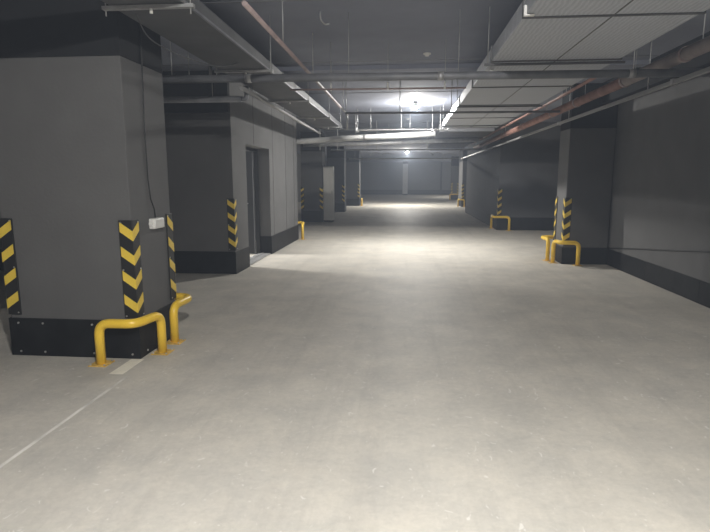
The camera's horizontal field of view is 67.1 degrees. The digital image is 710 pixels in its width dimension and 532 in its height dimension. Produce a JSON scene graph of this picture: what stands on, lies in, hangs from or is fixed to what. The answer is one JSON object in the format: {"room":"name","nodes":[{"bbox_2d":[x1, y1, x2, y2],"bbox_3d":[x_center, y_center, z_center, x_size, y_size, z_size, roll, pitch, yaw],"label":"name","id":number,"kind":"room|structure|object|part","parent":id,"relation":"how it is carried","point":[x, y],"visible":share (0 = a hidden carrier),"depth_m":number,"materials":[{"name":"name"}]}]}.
{"room":"parking garage","nodes":[
{"label":"parking garage","id":0,"kind":"room"},
{"bbox_2d":[0,113,216,250],"bbox_3d":[-4.196,-1.459,8.661,4.030,3.100,0.280,1,9,5],"label":"wall","id":1,"kind":"structure","parent":0,"point":[189,148],"depth_m":8.39,"materials":[{"name":"grey paint"}]},
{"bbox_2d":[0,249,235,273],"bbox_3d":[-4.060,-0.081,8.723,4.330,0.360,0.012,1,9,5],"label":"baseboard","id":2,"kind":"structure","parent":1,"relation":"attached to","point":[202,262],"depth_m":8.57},
{"bbox_2d":[211,83,297,251],"bbox_3d":[-1.819,-1.811,10.823,0.302,3.100,5.080,1,9,5],"label":"wall","id":3,"kind":"structure","parent":0,"point":[252,123],"depth_m":9.54,"materials":[{"name":"grey paint"}]},
{"bbox_2d":[227,198,237,249],"bbox_3d":[-1.944,-0.660,8.483,0.121,0.820,0.121,1,9,5],"label":"guard","id":4,"kind":"object","parent":3,"relation":"attached to","point":[231,202],"visible":1,"depth_m":8.44,"materials":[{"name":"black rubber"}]},
{"bbox_2d":[246,151,255,252],"bbox_3d":[-2.490,-1.257,10.660,0.972,2.020,0.120,1,9,5],"label":"door","id":5,"kind":"structure","parent":3,"relation":"in","point":[249,154],"depth_m":10.62,"materials":[{"name":"black metal"}]},
{"bbox_2d":[246,147,269,264],"bbox_3d":[-1.923,-1.146,9.911,0.280,2.080,1.556,1,9,5],"label":"door frame","id":6,"kind":"structure","parent":3,"relation":"attached to","point":[255,151],"depth_m":10.61,"materials":[{"name":"black metal"}]},
{"bbox_2d":[235,225,298,273],"bbox_3d":[-1.814,-0.457,11.037,0.312,0.360,5.092,1,9,5],"label":"baseboard","id":7,"kind":"structure","parent":3,"relation":"attached to","point":[269,244],"depth_m":10.83,"materials":[{"name":"black paint"}]},
{"bbox_2d":[297,154,326,201],"bbox_3d":[-5.099,-3.671,22.263,0.300,3.100,62.000,1,9,5],"label":"wall","id":8,"kind":"structure","parent":0,"point":[298,155],"depth_m":35.57,"materials":[{"name":"grey paint"}]},
{"bbox_2d":[0,194,709,531],"bbox_3d":[2.067,-2.017,22.371,18.000,0.200,63.000,1,9,5],"label":"floor","id":9,"kind":"structure","parent":0,"point":[408,363],"depth_m":3.60,"materials":[{"name":"concrete"}]},
{"bbox_2d":[0,376,128,467],"bbox_3d":[-2.017,1.309,1.292,0.023,0.002,5.750,1,9,5],"label":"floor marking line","id":10,"kind":"structure","parent":9,"relation":"on","point":[125,377],"depth_m":3.29,"materials":[{"name":"white paint"}]},
{"bbox_2d":[0,0,174,358],"bbox_3d":[-2.344,-0.814,4.693,1.164,3.100,0.774,1,9,5],"label":"concrete column","id":11,"kind":"structure","parent":9,"relation":"on","point":[73,155],"depth_m":4.36,"materials":[{"name":"grey paint"}]},
{"bbox_2d":[0,218,21,314],"bbox_3d":[-2.895,0.000,4.548,0.121,0.820,0.121,1,9,5],"label":"guard","id":12,"kind":"object","parent":11,"relation":"attached to","point":[9,260],"visible":0.91,"depth_m":4.49,"materials":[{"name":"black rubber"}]},
{"bbox_3d":[-2.347,0.553,4.918,1.158,0.330,0.768,1,9,5],"label":"skirting","id":13,"kind":"part","parent":11,"relation":"part of","materials":[{"name":"black rubber"}]},
{"bbox_2d":[118,219,144,318],"bbox_3d":[-1.859,0.025,4.456,0.121,0.820,0.121,1,9,5],"label":"guard","id":14,"kind":"object","parent":11,"relation":"attached to","point":[129,236],"visible":0.92,"depth_m":4.41,"materials":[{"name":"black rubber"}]},
{"bbox_2d":[139,23,155,217],"bbox_3d":[-1.774,-1.372,4.531,0.020,1.926,0.082,3,10,20],"label":"power cable","id":15,"kind":"object","parent":11,"relation":"attached to","point":[139,23],"visible":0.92,"depth_m":4.52,"materials":[{"name":"black plastic"}]},
{"bbox_2d":[149,217,164,228],"bbox_3d":[-1.752,-0.379,4.731,0.062,0.090,0.220,1,9,5],"label":"junction box","id":16,"kind":"object","parent":11,"relation":"attached to","point":[154,223],"visible":1,"depth_m":4.67,"materials":[{"name":"white plastic"}]},
{"bbox_2d":[165,213,176,299],"bbox_3d":[-1.799,-0.089,5.094,0.121,0.820,0.121,1,9,5],"label":"guard","id":17,"kind":"object","parent":11,"relation":"attached to","point":[169,224],"visible":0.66,"depth_m":5.07,"materials":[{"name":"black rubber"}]},
{"bbox_2d":[109,359,143,373],"bbox_3d":[-1.846,0.813,4.339,0.110,0.002,0.350,1,9,5],"label":"floor marking","id":18,"kind":"object","parent":9,"relation":"on","point":[122,369],"depth_m":4.33,"materials":[{"name":"beige paint"}]},
{"bbox_2d":[88,312,174,366],"bbox_3d":[-1.851,0.599,4.467,0.706,0.383,0.317,-7,11,-36],"label":"barrier","id":19,"kind":"object","parent":9,"relation":"on","point":[99,338],"visible":1,"depth_m":4.35,"materials":[{"name":"yellow metal"}]},
{"bbox_3d":[-2.082,0.801,4.395,0.150,0.008,0.150,1,9,5],"label":"plate","id":20,"kind":"part","parent":19,"relation":"part of","materials":[{"name":"yellow metal"}]},
{"bbox_3d":[-1.683,0.754,4.685,0.150,0.008,0.150,1,9,5],"label":"plate","id":21,"kind":"part","parent":19,"relation":"part of","materials":[{"name":"yellow metal"}]},
{"bbox_2d":[167,293,191,344],"bbox_3d":[-1.810,0.484,5.177,0.460,0.383,0.580,1,9,5],"label":"barrier","id":22,"kind":"object","parent":9,"relation":"on","point":[181,299],"visible":0.64,"depth_m":4.94,"materials":[{"name":"yellow metal"}]},
{"bbox_3d":[-1.676,0.706,4.982,0.150,0.008,0.150,1,9,5],"label":"plate","id":23,"kind":"part","parent":22,"relation":"part of","materials":[{"name":"yellow metal"}]},
{"bbox_2d":[298,221,304,239],"bbox_3d":[-1.461,-0.902,13.532,0.460,0.436,0.370,1,9,5],"label":"barrier","id":24,"kind":"object","parent":9,"relation":"on","point":[302,223],"visible":0.66,"depth_m":13.39,"materials":[{"name":"yellow metal"}]},
{"bbox_2d":[300,132,324,221],"bbox_3d":[-1.481,-3.142,19.010,0.778,3.100,0.728,1,9,5],"label":"concrete column","id":25,"kind":"structure","parent":9,"relation":"on","point":[312,158],"depth_m":18.68,"materials":[{"name":"grey paint"}]},
{"bbox_2d":[301,187,303,210],"bbox_3d":[-1.839,-2.368,18.858,0.121,0.820,0.121,1,9,5],"label":"guard","id":26,"kind":"object","parent":25,"relation":"on","point":[302,188],"visible":1,"depth_m":18.80,"materials":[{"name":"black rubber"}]},
{"bbox_3d":[-1.481,-1.810,19.226,0.778,0.400,0.728,1,9,5],"label":"skirting","id":27,"kind":"part","parent":25,"relation":"part of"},
{"bbox_2d":[319,187,322,210],"bbox_3d":[-1.180,-2.358,18.798,0.121,0.820,0.121,1,9,5],"label":"guard","id":28,"kind":"object","parent":25,"relation":"attached to","point":[320,188],"visible":1,"depth_m":18.74,"materials":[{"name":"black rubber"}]},
{"bbox_2d":[323,166,334,221],"bbox_3d":[-0.920,-2.520,18.829,0.350,1.930,0.310,1,9,5],"label":"tall cabinet","id":29,"kind":"object","parent":9,"relation":"on","point":[328,171],"visible":0.99,"depth_m":18.69,"materials":[{"name":"metal"}]},
{"bbox_2d":[327,146,345,211],"bbox_3d":[-0.852,-4.080,24.776,0.818,3.100,0.778,1,9,5],"label":"concrete column","id":30,"kind":"structure","parent":9,"relation":"on","point":[337,159],"depth_m":24.38,"materials":[{"name":"grey paint"}]},
{"bbox_3d":[-0.852,-2.747,24.992,0.818,0.400,0.778,1,9,5],"label":"skirting","id":31,"kind":"part","parent":30,"relation":"part of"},
{"bbox_2d":[342,185,344,202],"bbox_3d":[-0.533,-3.311,24.535,0.121,0.820,0.121,1,9,5],"label":"guard","id":32,"kind":"object","parent":30,"relation":"on","point":[343,186],"visible":1,"depth_m":24.48,"materials":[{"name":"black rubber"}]},
{"bbox_2d":[346,151,360,205],"bbox_3d":[-0.093,-4.999,30.431,0.778,3.100,0.828,1,9,5],"label":"concrete column","id":33,"kind":"structure","parent":9,"relation":"on","point":[353,166],"depth_m":30.05,"materials":[{"name":"grey paint"}]},
{"bbox_3d":[-0.093,-3.667,30.648,0.778,0.400,0.828,1,9,5],"label":"skirting","id":34,"kind":"part","parent":33,"relation":"part of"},
{"bbox_2d":[357,184,359,197],"bbox_3d":[0.204,-4.227,30.167,0.121,0.820,0.121,1,9,5],"label":"guard","id":35,"kind":"object","parent":33,"relation":"on","point":[358,185],"visible":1,"depth_m":30.11,"materials":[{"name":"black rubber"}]},
{"bbox_2d":[402,162,407,194],"bbox_3d":[4.746,-8.272,50.558,0.508,3.100,0.528,1,9,5],"label":"concrete column","id":36,"kind":"structure","parent":9,"relation":"on","point":[405,164],"depth_m":50.32,"materials":[{"name":"grey paint"}]},
{"bbox_2d":[450,157,458,199],"bbox_3d":[7.359,-6.477,39.516,0.528,3.100,0.728,1,9,5],"label":"concrete column","id":37,"kind":"structure","parent":9,"relation":"on","point":[454,162],"depth_m":39.17,"materials":[{"name":"grey paint"}]},
{"bbox_3d":[7.359,-5.144,39.733,0.528,0.400,0.728,1,9,5],"label":"skirting","id":38,"kind":"part","parent":37,"relation":"part of","materials":[{"name":"black paint"}]},
{"bbox_2d":[457,199,464,206],"bbox_3d":[5.792,-3.448,29.192,0.410,0.436,0.800,1,9,5],"label":"barrier","id":39,"kind":"object","parent":9,"relation":"on","point":[458,199],"visible":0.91,"depth_m":28.88,"materials":[{"name":"yellow metal"}]},
{"bbox_2d":[458,150,466,206],"bbox_3d":[6.286,-4.889,29.751,0.848,3.100,2.028,1,9,5],"label":"concrete column","id":40,"kind":"structure","parent":9,"relation":"on","point":[463,153],"depth_m":28.97,"materials":[{"name":"grey paint"}]},
{"bbox_3d":[6.286,-3.556,29.968,0.848,0.400,2.028,1,9,5],"label":"skirting","id":41,"kind":"part","parent":40,"relation":"part of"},
{"bbox_2d":[461,184,463,198],"bbox_3d":[5.834,-4.031,28.961,0.121,0.820,0.121,1,9,5],"label":"guard","id":42,"kind":"object","parent":40,"relation":"on","point":[462,195],"visible":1,"depth_m":28.91,"materials":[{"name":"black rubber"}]},
{"bbox_2d":[489,214,511,230],"bbox_3d":[4.346,-1.311,16.051,0.563,0.436,0.880,1,9,5],"label":"barrier","id":43,"kind":"object","parent":9,"relation":"on","point":[491,216],"visible":1,"depth_m":15.66,"materials":[{"name":"yellow metal"}]},
{"bbox_2d":[541,235,552,260],"bbox_3d":[3.743,-0.346,10.114,0.440,0.436,0.550,1,9,5],"label":"barrier","id":44,"kind":"object","parent":9,"relation":"on","point":[547,238],"visible":0.55,"depth_m":9.92,"materials":[{"name":"yellow metal"}]},
{"bbox_2d":[548,239,582,265],"bbox_3d":[3.716,-0.244,9.486,0.657,0.436,0.302,9,13,43],"label":"barrier","id":45,"kind":"object","parent":9,"relation":"on","point":[578,246],"visible":1,"depth_m":9.36,"materials":[{"name":"yellow metal"}]},
{"bbox_2d":[555,83,617,264],"bbox_3d":[4.111,-1.610,9.589,0.788,3.100,0.628,1,9,5],"label":"concrete column","id":46,"kind":"structure","parent":9,"relation":"on","point":[587,143],"depth_m":9.33,"materials":[{"name":"grey paint"}]},
{"bbox_2d":[553,196,557,239],"bbox_3d":[3.800,-0.886,9.996,0.121,0.820,0.121,1,9,5],"label":"guard","id":47,"kind":"object","parent":46,"relation":"attached to","point":[556,201],"visible":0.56,"depth_m":9.98,"materials":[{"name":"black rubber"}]},
{"bbox_2d":[561,197,571,240],"bbox_3d":[3.753,-0.804,9.494,0.121,0.820,0.121,1,9,5],"label":"guard","id":48,"kind":"object","parent":46,"relation":"attached to","point":[567,202],"visible":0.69,"depth_m":9.44,"materials":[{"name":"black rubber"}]},
{"bbox_3d":[4.111,-0.228,9.814,0.788,0.300,0.628,1,9,5],"label":"skirting","id":49,"kind":"part","parent":46,"relation":"part of","materials":[{"name":"black paint"}]},
{"bbox_2d":[360,162,458,189],"bbox_3d":[4.882,-8.544,52.231,14.600,3.100,0.300,1,9,5],"label":"wall","id":50,"kind":"structure","parent":0,"point":[374,175],"depth_m":52.05,"materials":[{"name":"grey paint"}]},
{"bbox_2d":[360,190,449,194],"bbox_3d":[4.868,-7.211,52.289,14.000,0.450,0.015,1,9,5],"label":"baseboard","id":51,"kind":"structure","parent":50,"relation":"attached to","point":[390,192],"depth_m":52.25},
{"bbox_2d":[440,162,441,194],"bbox_3d":[8.314,-8.444,51.611,0.150,3.100,0.280,1,9,5],"label":"trim","id":52,"kind":"structure","parent":50,"relation":"attached to","point":[441,162],"depth_m":51.54,"materials":[{"name":"black paint"}]},
{"bbox_2d":[160,0,709,161],"bbox_3d":[2.067,-5.274,21.841,18.000,0.200,63.000,1,9,5],"label":"ceiling","id":53,"kind":"structure","parent":0,"point":[385,31],"depth_m":6.50,"materials":[{"name":"grey concrete"}]},
{"bbox_2d":[170,41,211,74],"bbox_3d":[-3.960,-2.364,6.206,4.718,0.526,0.053,1,9,5],"label":"pipe","id":54,"kind":"object","parent":53,"relation":"hanging from","point":[210,67],"visible":0.14,"depth_m":6.01,"materials":[{"name":"metal"}]},
{"bbox_2d":[162,70,229,112],"bbox_3d":[-4.065,-2.660,8.260,4.329,0.600,0.100,1,9,5],"label":"beam","id":55,"kind":"structure","parent":53,"relation":"attached to","point":[172,89],"depth_m":8.07,"materials":[{"name":"black paint"}]},
{"bbox_2d":[163,85,248,102],"bbox_3d":[-3.798,-2.458,7.077,4.880,0.620,0.080,1,9,5],"label":"pipe","id":56,"kind":"object","parent":53,"relation":"hanging from","point":[192,99],"visible":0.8,"depth_m":6.92,"materials":[{"name":"metal"}]},
{"bbox_2d":[101,0,342,128],"bbox_3d":[-1.319,-2.197,5.006,0.660,0.470,16.300,1,9,5],"label":"ventilation duct","id":57,"kind":"object","parent":53,"relation":"hanging from","point":[190,25],"visible":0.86,"depth_m":4.84,"materials":[{"name":"metal"}]},
{"bbox_2d":[101,0,189,5],"bbox_3d":[-1.554,-1.684,2.568,0.550,0.100,2.494,1,9,5],"label":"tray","id":58,"kind":"object","parent":57,"relation":"on","point":[110,2],"depth_m":3.69,"materials":[{"name":"grey metal"}]},
{"bbox_2d":[135,14,237,66],"bbox_3d":[-1.470,-1.923,4.767,0.130,0.125,1.719,2,9,13],"label":"cable","id":59,"kind":"object","parent":57,"relation":"hanging from","point":[135,14],"visible":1,"depth_m":4.62,"materials":[{"name":"black rubber"}]},
{"bbox_2d":[120,0,271,73],"bbox_3d":[-1.329,-2.075,4.976,0.550,0.100,2.394,1,9,5],"label":"tray","id":60,"kind":"object","parent":57,"relation":"on","point":[201,33],"depth_m":4.63,"materials":[{"name":"grey metal"}]},
{"bbox_3d":[-1.052,-2.033,5.008,0.018,0.018,16.300,1,9,5],"label":"edge rail","id":61,"kind":"part","parent":57,"relation":"part of","materials":[{"name":"metal"}]},
{"bbox_2d":[227,64,308,102],"bbox_3d":[-1.108,-2.459,7.335,0.550,0.100,2.394,1,9,5],"label":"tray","id":62,"kind":"object","parent":57,"relation":"on","point":[277,92],"depth_m":7.43,"materials":[{"name":"grey metal"}]},
{"bbox_2d":[239,85,320,134],"bbox_3d":[-1.126,-2.742,9.783,0.064,0.128,6.701,1,9,4],"label":"conduit","id":63,"kind":"object","parent":57,"relation":"hanging from","point":[241,87],"visible":1,"depth_m":8.10,"materials":[{"name":"grey metal"}]},
{"bbox_2d":[276,96,329,116],"bbox_3d":[-0.888,-2.843,9.693,0.550,0.100,2.394,1,9,5],"label":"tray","id":64,"kind":"object","parent":57,"relation":"on","point":[301,109],"depth_m":9.36,"materials":[{"name":"grey metal"}]},
{"bbox_2d":[304,114,342,128],"bbox_3d":[-0.677,-3.210,11.954,0.550,0.100,2.194,1,9,5],"label":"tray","id":65,"kind":"object","parent":57,"relation":"on","point":[331,123],"depth_m":11.76,"materials":[{"name":"grey metal"}]},
{"bbox_2d":[242,0,347,129],"bbox_3d":[-0.429,-2.280,6.391,0.042,0.750,6.014,1,9,5],"label":"pipe","id":66,"kind":"object","parent":53,"relation":"hanging from","point":[245,4],"visible":0.83,"depth_m":4.52,"materials":[{"name":"metal"}]},
{"bbox_3d":[-0.609,-2.114,4.495,0.010,0.470,0.009,1,9,5],"label":"hanger rod","id":67,"kind":"part","parent":66,"relation":"part of","materials":[{"name":"metal"}]},
{"bbox_3d":[-0.471,-2.354,5.969,0.010,0.470,0.009,1,9,5],"label":"hanger rod","id":68,"kind":"part","parent":66,"relation":"part of","materials":[{"name":"metal"}]},
{"bbox_2d":[319,11,329,24],"bbox_3d":[-0.299,-2.411,5.213,0.107,0.115,0.032,-5,10,-27],"label":"strap","id":69,"kind":"object","parent":53,"relation":"hanging from","point":[319,11],"visible":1,"depth_m":5.19,"materials":[{"name":"metal"}]},
{"bbox_2d":[297,111,434,143],"bbox_3d":[-0.237,-3.394,13.178,4.421,0.730,0.535,3,10,19],"label":"duct","id":70,"kind":"object","parent":53,"relation":"hanging from","point":[365,137],"visible":0.93,"depth_m":12.84,"materials":[{"name":"silver metal"}]},
{"bbox_2d":[289,42,465,90],"bbox_3d":[0.260,-2.368,6.324,2.101,0.555,0.048,1,9,4],"label":"pipe","id":71,"kind":"object","parent":53,"relation":"hanging from","point":[444,87],"visible":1,"depth_m":6.36,"materials":[{"name":"metal"}]},
{"bbox_2d":[324,123,436,129],"bbox_3d":[1.445,-4.043,15.486,4.750,0.190,0.040,1,9,5],"label":"pipe","id":72,"kind":"object","parent":53,"relation":"hanging from","point":[388,128],"visible":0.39,"depth_m":15.54,"materials":[{"name":"metal"}]},
{"bbox_2d":[303,120,478,149],"bbox_3d":[0.954,-3.632,14.860,4.907,0.800,0.163,1,9,8],"label":"duct","id":73,"kind":"object","parent":53,"relation":"hanging from","point":[454,140],"visible":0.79,"depth_m":14.84,"materials":[{"name":"metal"}]},
{"bbox_2d":[356,107,447,131],"bbox_3d":[1.073,-3.333,12.178,2.070,0.530,0.320,1,9,5],"label":"tray","id":74,"kind":"object","parent":53,"relation":"hanging from","point":[401,129],"visible":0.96,"depth_m":12.20,"materials":[{"name":"grey paint"}]},
{"bbox_2d":[356,127,447,131],"bbox_3d":[1.073,-3.116,12.213,2.070,0.090,0.320,1,9,5],"label":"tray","id":75,"kind":"object","parent":74,"relation":"on","point":[401,129],"depth_m":12.29,"materials":[{"name":"grey paint"}]},
{"bbox_2d":[349,145,459,158],"bbox_3d":[2.314,-5.405,25.358,5.250,0.670,0.060,1,9,5],"label":"pipe","id":76,"kind":"object","parent":53,"relation":"hanging from","point":[388,145],"visible":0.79,"depth_m":25.38,"materials":[{"name":"metal"}]},
{"bbox_2d":[331,135,481,150],"bbox_3d":[1.745,-4.305,18.468,5.200,0.630,0.060,1,9,5],"label":"pipe","id":77,"kind":"object","parent":53,"relation":"hanging from","point":[339,149],"visible":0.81,"depth_m":18.53,"materials":[{"name":"metal"}]},
{"bbox_2d":[162,0,659,132],"bbox_3d":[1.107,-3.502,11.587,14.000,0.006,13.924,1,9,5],"label":"pipe","id":78,"kind":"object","parent":53,"relation":"hanging from","point":[268,0],"depth_m":7.32,"materials":[{"name":"metal"}]},
{"bbox_2d":[162,12,709,83],"bbox_3d":[0.793,-2.131,5.171,5.982,0.653,0.112,1,9,4],"label":"pipe","id":79,"kind":"object","parent":53,"relation":"hanging from","point":[612,73],"visible":0.84,"depth_m":5.19,"materials":[{"name":"metal"}]},
{"bbox_3d":[-0.062,-2.185,5.246,0.006,0.570,0.005,1,9,5],"label":"hanger rod","id":80,"kind":"part","parent":79,"relation":"part of","materials":[{"name":"metal"}]},
{"bbox_3d":[1.003,-2.170,5.149,0.006,0.570,0.005,1,9,5],"label":"hanger rod","id":81,"kind":"part","parent":79,"relation":"part of","materials":[{"name":"metal"}]},
{"bbox_2d":[345,80,559,113],"bbox_3d":[1.538,-2.716,8.502,3.401,0.568,0.069,1,9,4],"label":"pipe","id":82,"kind":"object","parent":53,"relation":"hanging from","point":[546,110],"visible":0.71,"depth_m":8.54,"materials":[{"name":"metal"}]},
{"bbox_2d":[428,124,494,147],"bbox_3d":[2.974,-3.836,16.051,1.340,0.220,6.715,1,9,5],"label":"air duct","id":83,"kind":"object","parent":53,"relation":"hanging from","point":[451,133],"visible":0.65,"depth_m":13.96,"materials":[{"name":"grey metal"}]},
{"bbox_2d":[277,60,649,73],"bbox_3d":[1.287,-2.828,7.610,5.500,0.060,0.200,1,9,5],"label":"trim","id":84,"kind":"structure","parent":53,"relation":"attached to","point":[628,63],"depth_m":7.62,"materials":[{"name":"grey metal"}]},
{"bbox_2d":[472,78,595,143],"bbox_3d":[3.465,-3.414,12.348,0.044,0.420,12.000,1,9,5],"label":"pipe","id":85,"kind":"object","parent":53,"relation":"hanging from","point":[589,79],"visible":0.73,"depth_m":8.37,"materials":[{"name":"metal"}]},
{"bbox_2d":[442,0,709,127],"bbox_3d":[1.798,-2.025,4.138,1.290,0.532,15.112,1,9,5],"label":"air duct","id":86,"kind":"object","parent":53,"relation":"hanging from","point":[561,34],"depth_m":4.43,"materials":[{"name":"metal"}]},
{"bbox_3d":[1.739,-2.780,9.839,0.003,0.110,3.550,1,9,5],"label":"bare panel","id":87,"kind":"part","parent":86,"relation":"part of","materials":[{"name":"metal"}]},
{"bbox_3d":[1.267,-2.182,5.072,0.010,0.520,0.009,1,9,5],"label":"hanger rod","id":88,"kind":"part","parent":86,"relation":"part of","materials":[{"name":"metal"}]},
{"bbox_3d":[1.172,-1.718,3.599,0.070,0.068,0.030,1,9,5],"label":"duct bracket","id":89,"kind":"part","parent":86,"relation":"part of","materials":[{"name":"silver metal"}]},
{"bbox_3d":[1.172,-1.688,3.604,0.070,0.008,0.030,1,9,5],"label":"bracket plate","id":90,"kind":"part","parent":86,"relation":"part of","materials":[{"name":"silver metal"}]},
{"bbox_2d":[460,41,709,158],"bbox_3d":[3.601,-3.013,10.772,0.054,0.710,28.800,1,9,5],"label":"conduit","id":91,"kind":"object","parent":53,"relation":"hanging from","point":[673,82],"visible":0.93,"depth_m":6.15,"materials":[{"name":"grey metal"}]},
{"bbox_3d":[3.124,-2.207,5.657,0.012,0.660,0.010,1,9,5],"label":"hanger rod","id":92,"kind":"part","parent":91,"relation":"part of","materials":[{"name":"metal"}]},
{"bbox_2d":[473,14,709,147],"bbox_3d":[3.250,-2.621,7.918,0.136,0.568,23.000,1,9,5],"label":"pipe","id":93,"kind":"object","parent":53,"relation":"hanging from","point":[684,54],"visible":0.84,"depth_m":6.17,"materials":[{"name":"metal"}]},
{"bbox_3d":[2.929,-2.125,4.468,0.010,0.440,0.009,1,9,5],"label":"hanger rod","id":94,"kind":"part","parent":93,"relation":"part of","materials":[{"name":"metal"}]},
{"bbox_2d":[602,31,709,103],"bbox_3d":[3.469,-1.420,-0.179,0.300,0.340,18.740,1,9,5],"label":"beam","id":95,"kind":"structure","parent":53,"relation":"attached to","point":[702,61],"depth_m":7.10,"materials":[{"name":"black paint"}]},
{"bbox_2d":[466,122,560,217],"bbox_3d":[6.733,-3.246,19.649,4.250,3.100,8.500,1,9,5],"label":"wall","id":96,"kind":"structure","parent":0,"point":[526,168],"depth_m":15.65,"materials":[{"name":"grey paint"}]},
{"bbox_2d":[497,189,502,215],"bbox_3d":[4.275,-1.874,15.823,0.121,0.820,0.121,1,9,5],"label":"guard","id":97,"kind":"object","parent":96,"relation":"attached to","point":[499,197],"visible":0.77,"depth_m":15.77,"materials":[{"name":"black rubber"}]},
{"bbox_2d":[465,205,553,230],"bbox_3d":[6.726,-1.903,19.862,4.262,0.380,8.512,1,9,5],"label":"baseboard","id":98,"kind":"structure","parent":96,"relation":"attached to","point":[517,223],"depth_m":15.83,"materials":[{"name":"black paint"}]},
{"bbox_2d":[607,77,709,282],"bbox_3d":[3.803,-0.114,0.389,0.300,3.100,19.500,1,9,5],"label":"wall","id":99,"kind":"structure","parent":0,"point":[660,192],"depth_m":7.40,"materials":[{"name":"grey paint"}]},
{"bbox_2d":[607,249,709,307],"bbox_3d":[3.646,1.274,0.622,0.015,0.285,17.994,1,9,5],"label":"baseboard","id":100,"kind":"structure","parent":99,"relation":"attached to","point":[693,289],"depth_m":7.41,"materials":[{"name":"black paint"}]},
{"bbox_2d":[609,248,709,251],"bbox_3d":[4.206,-0.155,6.561,0.020,0.618,5.722,1,9,5],"label":"cable","id":101,"kind":"object","parent":99,"relation":"attached to","point":[609,248],"visible":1,"depth_m":7.44,"materials":[{"name":"black plastic"}]}
]}

